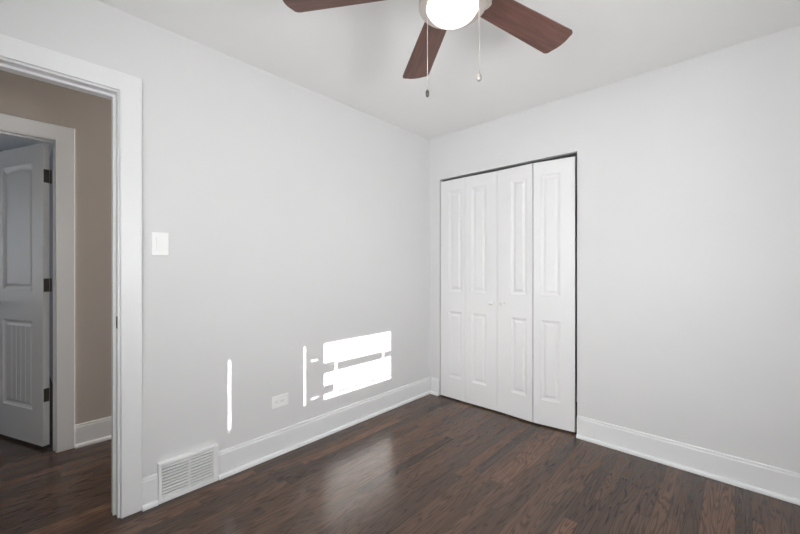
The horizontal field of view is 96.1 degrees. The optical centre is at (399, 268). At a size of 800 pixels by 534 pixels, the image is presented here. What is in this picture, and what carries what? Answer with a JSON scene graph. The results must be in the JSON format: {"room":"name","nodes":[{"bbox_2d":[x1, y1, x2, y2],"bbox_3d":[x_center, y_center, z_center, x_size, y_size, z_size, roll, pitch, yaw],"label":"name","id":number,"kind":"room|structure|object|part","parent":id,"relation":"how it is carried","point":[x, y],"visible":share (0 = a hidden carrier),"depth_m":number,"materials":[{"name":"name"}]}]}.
{"room":"empty bedroom","nodes":[
{"label":"empty bedroom","id":0,"kind":"room"},
{"bbox_2d":[50,149,52,383],"bbox_3d":[-3.109,-0.023,3.349,2.410,2.440,0.120,0,0,43],"label":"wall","id":1,"kind":"structure","parent":0,"point":[51,155],"depth_m":3.83,"materials":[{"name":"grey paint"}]},
{"bbox_2d":[0,70,110,424],"bbox_3d":[-1.768,0.477,2.932,0.120,3.440,5.200,0,0,43],"label":"wall","id":2,"kind":"structure","parent":0,"point":[89,115],"depth_m":2.46,"materials":[{"name":"beige paint"}]},
{"bbox_2d":[0,143,51,445],"bbox_3d":[-2.645,0.173,2.471,0.620,2.008,0.110,0,0,21],"label":"door","id":3,"kind":"structure","parent":2,"relation":"in","point":[25,172],"depth_m":2.46,"materials":[{"name":"white paint"}]},
{"bbox_2d":[0,113,74,452],"bbox_3d":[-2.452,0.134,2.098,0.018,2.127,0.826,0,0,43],"label":"trim","id":4,"kind":"structure","parent":2,"relation":"attached to","point":[64,136],"depth_m":2.36,"materials":[{"name":"white paint"}]},
{"bbox_2d":[75,416,110,448],"bbox_3d":[-1.713,1.122,2.880,0.030,0.151,4.960,0,0,43],"label":"baseboard","id":5,"kind":"structure","parent":2,"relation":"attached to","point":[99,430],"depth_m":2.46,"materials":[{"name":"white paint"}]},
{"bbox_2d":[0,0,429,477],"bbox_3d":[-1.259,0.477,1.909,0.120,3.440,4.400,0,0,43],"label":"wall","id":6,"kind":"structure","parent":0,"point":[295,217],"depth_m":2.20,"materials":[{"name":"grey paint"}]},
{"bbox_2d":[0,56,119,517],"bbox_3d":[-1.655,0.167,1.485,0.120,2.060,0.800,0,0,43],"label":"trim","id":7,"kind":"structure","parent":6,"relation":"attached to","point":[6,64],"depth_m":1.74,"materials":[{"name":"white paint"}]},
{"bbox_2d":[0,34,141,518],"bbox_3d":[-1.605,0.130,1.438,0.018,2.135,0.946,0,0,43],"label":"trim","id":8,"kind":"structure","parent":6,"relation":"attached to","point":[130,87],"depth_m":1.74,"materials":[{"name":"white paint"}]},
{"bbox_2d":[151,232,168,255],"bbox_3d":[-1.230,-0.126,1.843,0.012,0.117,0.076,0,0,43],"label":"light switch","id":9,"kind":"object","parent":6,"relation":"attached to","point":[159,241],"visible":1,"depth_m":1.84,"materials":[{"name":"white plastic"}]},
{"bbox_2d":[157,443,217,503],"bbox_3d":[-1.133,1.094,1.934,0.030,0.204,0.288,0,0,43],"label":"air vent","id":10,"kind":"object","parent":6,"relation":"in","point":[182,474],"visible":0.99,"depth_m":1.92,"materials":[{"name":"white metal"}]},
{"bbox_3d":[-1.142,1.094,1.942,0.006,0.184,0.268,0,0,43],"label":"plate","id":11,"kind":"part","parent":10,"relation":"part of","materials":[{"name":"paint"}]},
{"bbox_2d":[271,393,287,408],"bbox_3d":[-0.777,0.859,2.330,0.009,0.076,0.117,0,0,43],"label":"power outlet","id":12,"kind":"object","parent":6,"relation":"attached to","point":[280,400],"visible":1,"depth_m":2.33,"materials":[{"name":"white plastic"}]},
{"bbox_2d":[142,377,430,510],"bbox_3d":[-0.490,1.122,2.622,0.030,0.151,2.306,0,0,43],"label":"baseboard","id":13,"kind":"structure","parent":6,"relation":"attached to","point":[232,460],"depth_m":2.42,"materials":[{"name":"white paint"}]},
{"bbox_2d":[0,378,799,533],"bbox_3d":[-1.125,1.237,2.331,6.700,0.080,5.200,0,0,43],"label":"floor","id":14,"kind":"structure","parent":0,"point":[428,464],"depth_m":1.91,"materials":[{"name":"brown wood"}]},
{"bbox_2d":[0,0,799,154],"bbox_3d":[-1.143,-1.293,2.348,6.650,0.100,5.200,0,0,43],"label":"ceiling","id":15,"kind":"structure","parent":0,"point":[357,56],"depth_m":2.01,"materials":[{"name":"white paint"}]},
{"bbox_2d":[283,0,572,96],"bbox_3d":[0.219,-0.909,1.256,1.192,0.662,1.240,0,0,43],"label":"ceiling fan","id":16,"kind":"object","parent":15,"relation":"hanging from","point":[544,34],"visible":1,"depth_m":1.43,"materials":[{"name":"brown wood"}]},
{"bbox_3d":[-0.208,-1.023,1.348,0.477,0.006,0.142,0,10,9],"label":"blade","id":17,"kind":"part","parent":16,"relation":"part of","materials":[{"name":"brown wood"}]},
{"bbox_3d":[0.119,-1.013,1.679,0.142,0.006,0.477,-11,2,-10],"label":"blade","id":18,"kind":"part","parent":16,"relation":"part of","materials":[{"name":"brown wood"}]},
{"bbox_3d":[0.093,-0.768,1.214,0.003,0.330,0.003,0,0,43],"label":"pull chain","id":19,"kind":"part","parent":16,"relation":"part of","materials":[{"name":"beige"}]},
{"bbox_3d":[0.187,-0.913,1.285,0.179,0.060,0.179,0,0,43],"label":"lamp shade","id":20,"kind":"part","parent":16,"relation":"part of","materials":[{"name":"white glass"}]},
{"bbox_3d":[0.268,-0.795,1.217,0.003,0.275,0.003,0,0,43],"label":"pull chain","id":21,"kind":"part","parent":16,"relation":"part of","materials":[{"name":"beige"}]},
{"bbox_3d":[0.268,-0.645,1.217,0.017,0.024,0.017,0,0,43],"label":"pull knob","id":22,"kind":"part","parent":16,"relation":"part of","materials":[{"name":"beige"}]},
{"bbox_3d":[0.527,-1.013,1.497,0.477,0.006,0.142,0,-10,-32],"label":"blade","id":23,"kind":"part","parent":16,"relation":"part of","materials":[{"name":"brown wood"}]},
{"bbox_2d":[576,156,576,401],"bbox_3d":[1.114,-0.023,3.294,1.714,2.440,0.635,0,0,43],"label":"wall","id":24,"kind":"structure","parent":0,"point":[576,156],"depth_m":3.22,"materials":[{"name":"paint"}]},
{"bbox_2d":[430,25,799,472],"bbox_3d":[1.396,0.477,2.518,3.170,3.440,0.115,0,0,43],"label":"wall","id":25,"kind":"structure","parent":0,"point":[688,171],"depth_m":2.15,"materials":[{"name":"grey paint"}]},
{"bbox_2d":[441,171,496,410],"bbox_3d":[0.595,0.188,3.185,0.574,1.995,0.063,0,0,43],"label":"bifold closet door","id":26,"kind":"structure","parent":25,"relation":"in","point":[468,204],"depth_m":3.16,"materials":[{"name":"white paint"}]},
{"bbox_3d":[0.490,0.188,3.295,0.271,1.995,0.030,0,0,43],"label":"door","id":27,"kind":"part","parent":26,"relation":"part of","materials":[{"name":"white paint"}]},
{"bbox_3d":[0.703,0.188,3.101,0.300,1.995,0.030,0,0,42],"label":"door","id":28,"kind":"part","parent":26,"relation":"part of","materials":[{"name":"white paint"}]},
{"bbox_2d":[442,153,576,181],"bbox_3d":[0.857,-0.828,3.018,1.212,0.015,0.030,0,0,43],"label":"trim","id":29,"kind":"structure","parent":25,"relation":"attached to","point":[574,154],"depth_m":2.89,"materials":[{"name":"grey metal"}]},
{"bbox_2d":[497,156,575,431],"bbox_3d":[1.034,0.188,2.791,0.601,1.995,0.067,0,0,41],"label":"bifold closet door","id":30,"kind":"structure","parent":25,"relation":"in","point":[536,202],"depth_m":2.75,"materials":[{"name":"white paint"}]},
{"bbox_3d":[0.925,0.188,2.891,0.030,1.995,0.304,0,0,-44],"label":"door","id":31,"kind":"part","parent":30,"relation":"part of","materials":[{"name":"white paint"}]},
{"bbox_3d":[1.154,0.188,2.694,0.292,1.995,0.030,0,0,35],"label":"door","id":32,"kind":"part","parent":30,"relation":"part of","materials":[{"name":"white paint"}]},
{"bbox_2d":[430,377,799,504],"bbox_3d":[1.347,1.122,2.465,2.870,0.151,0.030,0,0,43],"label":"baseboard","id":33,"kind":"structure","parent":25,"relation":"attached to","point":[775,482],"depth_m":2.11,"materials":[{"name":"white paint"}]}
]}

